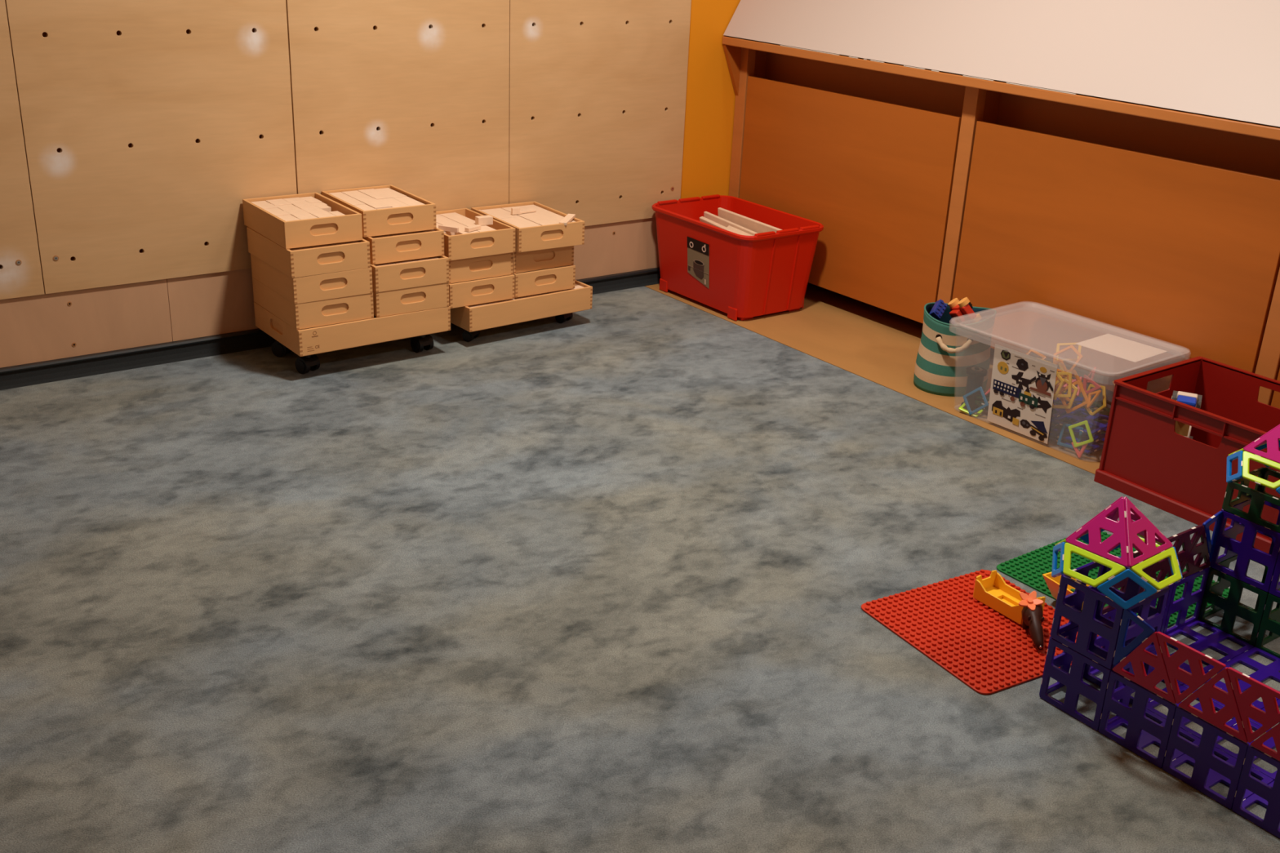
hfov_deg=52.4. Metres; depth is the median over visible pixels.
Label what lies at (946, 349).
fabric basket
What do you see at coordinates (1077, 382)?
square
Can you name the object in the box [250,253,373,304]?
wooden box
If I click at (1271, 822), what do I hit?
tile
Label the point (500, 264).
wooden tray
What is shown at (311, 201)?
wooden block
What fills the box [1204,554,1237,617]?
tile
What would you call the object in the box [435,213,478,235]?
wooden board
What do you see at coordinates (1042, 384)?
picture
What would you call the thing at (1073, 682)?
tile
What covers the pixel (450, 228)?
wooden block
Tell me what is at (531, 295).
wooden board
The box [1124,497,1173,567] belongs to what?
tile
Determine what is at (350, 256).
wooden tray
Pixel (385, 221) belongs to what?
wooden tray
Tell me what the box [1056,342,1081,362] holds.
square
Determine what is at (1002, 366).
picture
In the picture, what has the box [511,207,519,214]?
wooden block
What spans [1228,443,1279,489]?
tile
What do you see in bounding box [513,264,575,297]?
wooden tray
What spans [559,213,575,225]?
wooden block
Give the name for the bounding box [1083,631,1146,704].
tile
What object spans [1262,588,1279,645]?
tile
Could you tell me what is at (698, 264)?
picture
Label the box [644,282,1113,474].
wooden platform
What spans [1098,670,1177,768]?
tile
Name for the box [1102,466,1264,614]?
tile
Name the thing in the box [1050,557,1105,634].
tile
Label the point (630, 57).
plywood panel
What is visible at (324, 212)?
wooden block
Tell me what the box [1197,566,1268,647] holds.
tile
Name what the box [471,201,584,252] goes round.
wooden tray
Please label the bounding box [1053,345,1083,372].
magnetic pentagon
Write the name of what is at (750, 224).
wooden rail
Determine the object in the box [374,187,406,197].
wooden board
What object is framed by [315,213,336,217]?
wooden block
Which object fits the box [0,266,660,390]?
baseboard
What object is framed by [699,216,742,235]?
wooden rail
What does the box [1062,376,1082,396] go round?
triangle
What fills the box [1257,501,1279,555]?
tile
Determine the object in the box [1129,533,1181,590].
tile
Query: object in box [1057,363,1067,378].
magnetic pentagon
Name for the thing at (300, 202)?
wooden block
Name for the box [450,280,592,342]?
base
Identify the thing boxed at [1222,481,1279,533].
tile
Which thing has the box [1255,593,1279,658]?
tile
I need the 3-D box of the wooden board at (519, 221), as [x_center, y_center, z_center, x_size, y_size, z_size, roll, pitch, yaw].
[-0.393,-0.653,4.360,0.078,0.060,0.170,-12,27,-33]
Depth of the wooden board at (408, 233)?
4.03 m
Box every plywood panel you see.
[0,0,44,299]
[4,0,297,293]
[285,0,509,211]
[508,0,691,226]
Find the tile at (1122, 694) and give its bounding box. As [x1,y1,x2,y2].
[1106,649,1155,725]
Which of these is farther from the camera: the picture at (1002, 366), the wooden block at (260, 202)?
the wooden block at (260, 202)
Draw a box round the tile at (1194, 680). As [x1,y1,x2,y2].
[1112,608,1279,760]
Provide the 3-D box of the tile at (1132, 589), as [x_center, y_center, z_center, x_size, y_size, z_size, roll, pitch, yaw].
[0.927,0.333,2.458,0.007,0.134,0.134,-13,27,-34]
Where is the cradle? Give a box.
[973,570,1045,625]
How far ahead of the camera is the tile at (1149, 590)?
2.28 m
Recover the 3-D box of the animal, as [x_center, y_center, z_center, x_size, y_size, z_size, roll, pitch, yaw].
[0.813,0.408,2.689,0.044,0.061,0.122,7,23,12]
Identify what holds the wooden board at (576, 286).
on the base at (561, 304)
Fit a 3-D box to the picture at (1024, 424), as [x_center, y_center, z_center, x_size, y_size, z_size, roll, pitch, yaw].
[1.105,-0.008,3.730,0.002,0.026,0.035,-14,28,-36]
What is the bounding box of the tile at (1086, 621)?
[1050,575,1124,669]
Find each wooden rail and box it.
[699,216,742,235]
[703,211,757,235]
[717,207,782,233]
[726,225,752,235]
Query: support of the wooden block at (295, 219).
in the wooden tray at (348, 227)
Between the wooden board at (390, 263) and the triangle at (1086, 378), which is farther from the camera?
the wooden board at (390, 263)
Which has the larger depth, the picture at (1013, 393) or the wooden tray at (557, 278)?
the wooden tray at (557, 278)
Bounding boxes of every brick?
[928,299,946,319]
[950,318,981,324]
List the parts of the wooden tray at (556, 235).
panel, panel, panel, panel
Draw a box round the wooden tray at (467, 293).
[448,274,515,308]
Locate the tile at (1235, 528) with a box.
[1217,498,1251,563]
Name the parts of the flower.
flower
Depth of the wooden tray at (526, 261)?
4.38 m
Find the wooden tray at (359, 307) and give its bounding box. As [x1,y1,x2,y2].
[252,277,373,329]
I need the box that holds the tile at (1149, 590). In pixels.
[1097,568,1156,609]
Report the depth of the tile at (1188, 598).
2.74 m
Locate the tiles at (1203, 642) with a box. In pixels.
[1089,619,1279,828]
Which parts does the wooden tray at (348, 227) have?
panel, panel, panel, panel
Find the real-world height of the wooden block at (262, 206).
0.063 m
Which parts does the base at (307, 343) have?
panel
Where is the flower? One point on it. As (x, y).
(1029, 601)
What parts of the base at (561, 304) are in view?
panel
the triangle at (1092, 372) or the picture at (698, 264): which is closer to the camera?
the triangle at (1092, 372)
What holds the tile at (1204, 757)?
on the floor at (598, 580)
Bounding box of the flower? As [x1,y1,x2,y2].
[1018,591,1043,611]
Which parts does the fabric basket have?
rope handle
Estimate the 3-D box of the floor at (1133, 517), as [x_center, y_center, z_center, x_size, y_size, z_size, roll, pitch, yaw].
[0.898,0.165,2.366,0.073,0.094,0.128,-13,27,-34]
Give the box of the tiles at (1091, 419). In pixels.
[974,391,1111,453]
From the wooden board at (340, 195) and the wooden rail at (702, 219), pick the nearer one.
the wooden board at (340, 195)
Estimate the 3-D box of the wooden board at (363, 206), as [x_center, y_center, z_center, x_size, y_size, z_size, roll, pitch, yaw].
[-0.843,-0.640,3.994,0.050,0.062,0.105,-13,27,-33]
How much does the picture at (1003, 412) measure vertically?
0.056 m
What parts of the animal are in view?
leg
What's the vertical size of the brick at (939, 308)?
0.061 m
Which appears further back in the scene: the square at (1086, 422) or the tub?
the tub
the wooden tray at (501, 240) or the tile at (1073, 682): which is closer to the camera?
the tile at (1073, 682)
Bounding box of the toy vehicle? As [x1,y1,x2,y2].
[1171,390,1202,439]
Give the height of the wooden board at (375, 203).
0.064 m
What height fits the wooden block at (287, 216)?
0.061 m
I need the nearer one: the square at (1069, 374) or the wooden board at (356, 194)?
the square at (1069, 374)
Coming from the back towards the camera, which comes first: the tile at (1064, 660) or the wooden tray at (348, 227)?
the wooden tray at (348, 227)
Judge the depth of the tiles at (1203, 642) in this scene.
2.50 m
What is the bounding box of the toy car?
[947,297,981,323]
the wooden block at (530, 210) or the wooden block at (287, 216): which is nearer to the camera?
the wooden block at (287, 216)
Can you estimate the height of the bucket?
0.055 m
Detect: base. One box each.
[253,302,450,373]
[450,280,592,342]
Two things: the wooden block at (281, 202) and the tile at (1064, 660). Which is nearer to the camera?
the tile at (1064, 660)
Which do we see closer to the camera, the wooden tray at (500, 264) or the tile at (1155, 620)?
the tile at (1155, 620)
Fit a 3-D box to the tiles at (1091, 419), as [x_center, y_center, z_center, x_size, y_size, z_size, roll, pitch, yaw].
[1.235,-0.046,3.838,0.270,0.110,0.405,-14,28,-36]
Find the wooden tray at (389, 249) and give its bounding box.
[362,227,444,264]
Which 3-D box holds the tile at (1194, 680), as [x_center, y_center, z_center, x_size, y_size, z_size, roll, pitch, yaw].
[0.976,0.446,2.188,0.007,0.130,0.398,-13,27,-34]
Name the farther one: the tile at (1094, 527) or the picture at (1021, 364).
the picture at (1021, 364)
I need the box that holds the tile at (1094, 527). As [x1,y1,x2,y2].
[1066,497,1128,567]
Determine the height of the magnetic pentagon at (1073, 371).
0.094 m
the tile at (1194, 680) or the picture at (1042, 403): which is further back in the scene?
the picture at (1042, 403)
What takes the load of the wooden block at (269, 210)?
in the wooden tray at (348, 227)
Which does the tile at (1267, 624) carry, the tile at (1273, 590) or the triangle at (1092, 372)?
the tile at (1273, 590)
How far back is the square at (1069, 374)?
3.64 m
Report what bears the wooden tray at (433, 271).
on the wooden tray at (388, 303)
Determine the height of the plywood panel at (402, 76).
2.238 m
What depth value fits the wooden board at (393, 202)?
4.07 m
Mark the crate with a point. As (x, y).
(1144, 459)
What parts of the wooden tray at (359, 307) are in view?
panel, panel, panel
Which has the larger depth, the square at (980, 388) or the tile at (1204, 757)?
the square at (980, 388)
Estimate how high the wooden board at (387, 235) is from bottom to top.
0.062 m
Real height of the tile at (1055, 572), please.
0.074 m
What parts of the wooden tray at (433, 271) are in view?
panel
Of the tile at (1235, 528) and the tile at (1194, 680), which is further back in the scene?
the tile at (1235, 528)
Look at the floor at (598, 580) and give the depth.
2.71 m
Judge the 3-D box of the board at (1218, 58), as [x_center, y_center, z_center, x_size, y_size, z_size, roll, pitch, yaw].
[1.610,-1.327,3.573,0.518,0.845,3.624,-13,27,-34]
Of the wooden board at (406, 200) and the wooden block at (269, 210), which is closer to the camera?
the wooden block at (269, 210)
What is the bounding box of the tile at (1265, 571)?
[1240,559,1267,612]
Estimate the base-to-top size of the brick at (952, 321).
0.034 m
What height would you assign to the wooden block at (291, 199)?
0.062 m
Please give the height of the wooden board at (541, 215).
0.062 m
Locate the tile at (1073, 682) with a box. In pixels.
[1039,638,1111,730]
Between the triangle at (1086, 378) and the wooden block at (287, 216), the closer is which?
the triangle at (1086, 378)
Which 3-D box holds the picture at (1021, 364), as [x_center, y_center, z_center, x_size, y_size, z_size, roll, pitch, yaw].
[1.083,-0.176,3.680,0.003,0.035,0.041,-14,28,-36]
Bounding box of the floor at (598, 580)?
[0,286,1279,852]
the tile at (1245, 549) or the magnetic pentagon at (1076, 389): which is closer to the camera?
the tile at (1245, 549)
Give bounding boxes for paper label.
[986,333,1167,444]
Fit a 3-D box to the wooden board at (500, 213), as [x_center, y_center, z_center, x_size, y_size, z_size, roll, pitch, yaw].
[-0.481,-0.705,4.478,0.078,0.061,0.138,-12,27,-33]
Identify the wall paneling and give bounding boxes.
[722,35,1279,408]
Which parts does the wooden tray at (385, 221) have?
panel, panel, panel, panel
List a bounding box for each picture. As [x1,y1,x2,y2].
[693,259,704,279]
[991,400,1020,425]
[992,378,1038,408]
[997,361,1008,373]
[1000,349,1010,359]
[1011,371,1031,386]
[1016,359,1028,370]
[1020,419,1030,428]
[1028,367,1053,396]
[1029,420,1047,440]
[1032,394,1051,413]
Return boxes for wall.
[0,0,740,267]
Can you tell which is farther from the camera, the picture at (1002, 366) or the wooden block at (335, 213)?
the wooden block at (335, 213)
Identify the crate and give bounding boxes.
[1093,356,1279,553]
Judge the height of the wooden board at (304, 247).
0.062 m
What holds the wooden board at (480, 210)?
in the wooden tray at (556, 235)
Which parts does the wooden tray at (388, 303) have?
panel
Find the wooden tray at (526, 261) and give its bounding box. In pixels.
[512,245,573,273]
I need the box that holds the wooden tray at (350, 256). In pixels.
[246,226,370,278]
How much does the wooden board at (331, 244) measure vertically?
0.062 m
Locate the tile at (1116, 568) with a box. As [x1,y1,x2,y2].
[1062,542,1125,587]
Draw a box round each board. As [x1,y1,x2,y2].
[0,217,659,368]
[289,246,312,250]
[310,243,335,248]
[328,191,364,204]
[333,240,358,244]
[341,190,373,199]
[353,204,376,210]
[357,188,392,199]
[358,198,391,208]
[371,234,391,238]
[373,262,395,266]
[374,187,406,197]
[377,198,408,207]
[389,231,413,235]
[392,195,424,205]
[393,259,417,263]
[411,229,434,233]
[414,256,438,261]
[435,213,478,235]
[435,222,454,235]
[439,212,496,231]
[467,299,508,307]
[480,209,520,227]
[481,208,519,218]
[502,204,564,224]
[502,216,539,227]
[506,293,546,300]
[538,220,575,225]
[546,283,583,293]
[723,0,1279,126]
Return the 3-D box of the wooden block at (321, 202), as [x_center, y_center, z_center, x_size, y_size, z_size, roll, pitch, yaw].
[-0.996,-0.662,4.033,0.040,0.060,0.040,-13,27,-34]
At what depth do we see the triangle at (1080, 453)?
3.61 m
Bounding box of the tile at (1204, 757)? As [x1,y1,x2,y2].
[1162,706,1248,808]
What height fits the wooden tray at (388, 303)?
0.080 m
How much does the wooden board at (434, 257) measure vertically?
0.062 m
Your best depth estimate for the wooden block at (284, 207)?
3.95 m
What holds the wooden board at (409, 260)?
in the wooden tray at (433, 271)
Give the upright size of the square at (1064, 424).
0.066 m
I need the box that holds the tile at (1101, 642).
[1090,608,1116,671]
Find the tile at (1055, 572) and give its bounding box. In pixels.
[1051,542,1065,577]
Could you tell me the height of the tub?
0.331 m
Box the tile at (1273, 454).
[1244,426,1279,463]
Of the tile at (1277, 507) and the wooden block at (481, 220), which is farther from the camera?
the wooden block at (481, 220)
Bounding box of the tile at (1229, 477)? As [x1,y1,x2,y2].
[1226,450,1243,483]
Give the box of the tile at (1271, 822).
[1231,745,1279,838]
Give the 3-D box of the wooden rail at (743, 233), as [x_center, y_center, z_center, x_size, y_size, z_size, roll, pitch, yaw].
[0.404,-0.690,4.773,0.032,0.037,0.282,-10,25,-29]
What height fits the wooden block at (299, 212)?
0.061 m
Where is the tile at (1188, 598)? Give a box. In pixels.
[1163,567,1209,634]
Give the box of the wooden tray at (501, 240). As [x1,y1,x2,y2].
[435,208,515,261]
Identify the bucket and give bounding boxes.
[1042,572,1089,609]
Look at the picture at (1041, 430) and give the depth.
3.70 m
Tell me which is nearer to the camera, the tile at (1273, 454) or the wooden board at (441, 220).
the tile at (1273, 454)
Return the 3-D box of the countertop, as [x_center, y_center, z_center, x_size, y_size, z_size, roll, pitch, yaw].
[1.595,-0.923,3.742,0.530,0.030,3.626,-13,27,-34]
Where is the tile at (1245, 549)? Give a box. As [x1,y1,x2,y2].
[1209,510,1279,591]
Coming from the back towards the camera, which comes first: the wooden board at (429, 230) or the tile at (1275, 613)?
the wooden board at (429, 230)
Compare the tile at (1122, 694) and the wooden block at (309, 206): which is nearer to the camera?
the tile at (1122, 694)
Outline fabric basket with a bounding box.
[913,302,996,396]
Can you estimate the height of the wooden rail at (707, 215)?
0.067 m
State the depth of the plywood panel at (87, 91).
3.79 m
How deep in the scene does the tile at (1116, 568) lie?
2.32 m
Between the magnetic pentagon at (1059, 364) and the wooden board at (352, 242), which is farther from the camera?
the wooden board at (352, 242)
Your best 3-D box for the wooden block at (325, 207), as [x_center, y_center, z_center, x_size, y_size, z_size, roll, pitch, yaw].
[-0.974,-0.648,4.001,0.034,0.060,0.040,-13,27,-34]
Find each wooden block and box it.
[250,200,270,204]
[257,203,277,208]
[264,207,282,212]
[265,198,291,205]
[270,210,290,216]
[275,204,300,210]
[277,214,296,219]
[282,197,305,202]
[284,208,311,216]
[284,217,299,221]
[289,200,311,205]
[294,214,317,219]
[295,204,318,209]
[300,196,315,199]
[302,207,324,213]
[305,199,321,203]
[309,210,332,216]
[311,201,327,205]
[315,204,331,211]
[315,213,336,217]
[328,210,344,215]
[438,224,458,232]
[464,224,480,231]
[475,214,493,225]
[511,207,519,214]
[520,208,536,213]
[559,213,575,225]
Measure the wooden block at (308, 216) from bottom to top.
0.061 m
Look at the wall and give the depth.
5.00 m
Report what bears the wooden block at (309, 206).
in the wooden tray at (348, 227)
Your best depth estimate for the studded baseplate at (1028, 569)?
2.99 m
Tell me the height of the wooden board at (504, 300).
0.060 m
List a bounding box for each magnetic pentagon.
[1052,376,1078,408]
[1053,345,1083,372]
[1053,369,1083,401]
[1053,371,1064,399]
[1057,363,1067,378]
[1081,383,1106,415]
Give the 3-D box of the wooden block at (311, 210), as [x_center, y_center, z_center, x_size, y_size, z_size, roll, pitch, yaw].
[-0.989,-0.628,3.949,0.054,0.061,0.049,-13,27,-34]
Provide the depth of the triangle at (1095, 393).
3.60 m
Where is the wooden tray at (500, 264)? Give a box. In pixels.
[448,252,513,284]
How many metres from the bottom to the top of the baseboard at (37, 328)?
0.202 m
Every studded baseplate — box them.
[861,569,1098,694]
[996,531,1229,627]
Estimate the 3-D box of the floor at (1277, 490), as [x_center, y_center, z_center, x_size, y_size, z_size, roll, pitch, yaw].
[1.303,0.130,2.554,0.100,0.073,0.020,3,22,0]
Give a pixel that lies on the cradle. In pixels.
(993, 591)
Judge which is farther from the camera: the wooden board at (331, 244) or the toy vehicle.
the wooden board at (331, 244)
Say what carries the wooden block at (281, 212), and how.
in the wooden tray at (348, 227)
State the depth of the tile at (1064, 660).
2.51 m
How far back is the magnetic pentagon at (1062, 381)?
3.66 m
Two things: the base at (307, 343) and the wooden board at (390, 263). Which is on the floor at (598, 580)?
the base at (307, 343)
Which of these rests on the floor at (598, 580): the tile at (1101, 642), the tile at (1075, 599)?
the tile at (1101, 642)
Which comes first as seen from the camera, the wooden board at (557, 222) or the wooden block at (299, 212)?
the wooden block at (299, 212)
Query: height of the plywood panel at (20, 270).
2.238 m
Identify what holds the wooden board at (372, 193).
in the wooden tray at (385, 221)
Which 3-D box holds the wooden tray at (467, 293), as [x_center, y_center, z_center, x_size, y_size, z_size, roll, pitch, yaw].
[-0.609,-0.493,4.369,0.243,0.080,0.319,-14,27,-34]
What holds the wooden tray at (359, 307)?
on the base at (307, 343)
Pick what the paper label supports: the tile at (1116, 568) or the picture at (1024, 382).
the picture at (1024, 382)
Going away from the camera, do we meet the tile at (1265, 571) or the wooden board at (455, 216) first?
the tile at (1265, 571)
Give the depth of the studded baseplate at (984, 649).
2.71 m
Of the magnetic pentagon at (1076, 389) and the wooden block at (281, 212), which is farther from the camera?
the wooden block at (281, 212)
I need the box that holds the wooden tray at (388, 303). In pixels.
[372,282,448,317]
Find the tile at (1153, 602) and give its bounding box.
[1128,583,1173,644]
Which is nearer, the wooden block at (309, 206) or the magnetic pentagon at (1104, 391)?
the magnetic pentagon at (1104, 391)
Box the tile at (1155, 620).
[1111,586,1169,669]
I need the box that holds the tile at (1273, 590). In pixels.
[1269,549,1279,597]
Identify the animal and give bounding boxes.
[1021,604,1044,649]
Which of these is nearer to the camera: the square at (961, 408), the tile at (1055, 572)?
the tile at (1055, 572)
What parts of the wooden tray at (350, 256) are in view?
panel, panel, panel, panel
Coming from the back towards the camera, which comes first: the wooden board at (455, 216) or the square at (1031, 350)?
the wooden board at (455, 216)
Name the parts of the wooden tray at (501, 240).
panel, panel, panel, panel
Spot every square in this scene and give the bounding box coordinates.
[958,402,984,417]
[963,386,988,415]
[1026,348,1046,359]
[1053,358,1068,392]
[1053,372,1072,397]
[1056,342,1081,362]
[1057,422,1084,448]
[1058,380,1088,413]
[1068,420,1093,447]
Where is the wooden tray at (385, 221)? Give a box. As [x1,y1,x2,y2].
[321,184,436,237]
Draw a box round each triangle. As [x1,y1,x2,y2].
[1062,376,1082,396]
[1071,442,1088,457]
[1082,367,1096,383]
[1083,374,1101,394]
[1086,390,1101,408]
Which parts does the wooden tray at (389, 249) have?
panel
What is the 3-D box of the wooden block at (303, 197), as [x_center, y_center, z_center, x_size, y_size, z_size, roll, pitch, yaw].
[-1.045,-0.690,4.094,0.040,0.061,0.040,-13,27,-34]
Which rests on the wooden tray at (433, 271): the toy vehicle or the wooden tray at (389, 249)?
the wooden tray at (389, 249)
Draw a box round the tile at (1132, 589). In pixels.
[1095,559,1168,635]
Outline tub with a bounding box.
[652,194,823,320]
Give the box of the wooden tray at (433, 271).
[370,255,448,292]
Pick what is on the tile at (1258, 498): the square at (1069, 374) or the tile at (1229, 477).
the tile at (1229, 477)
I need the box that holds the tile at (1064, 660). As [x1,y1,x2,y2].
[1039,626,1078,695]
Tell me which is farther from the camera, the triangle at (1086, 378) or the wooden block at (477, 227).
the wooden block at (477, 227)
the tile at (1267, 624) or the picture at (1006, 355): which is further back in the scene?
the picture at (1006, 355)
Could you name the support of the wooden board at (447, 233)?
in the wooden tray at (501, 240)
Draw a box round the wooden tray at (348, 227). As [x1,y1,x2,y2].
[242,191,362,248]
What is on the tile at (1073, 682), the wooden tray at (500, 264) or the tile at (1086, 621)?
the tile at (1086, 621)
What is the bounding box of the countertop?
[722,35,1279,140]

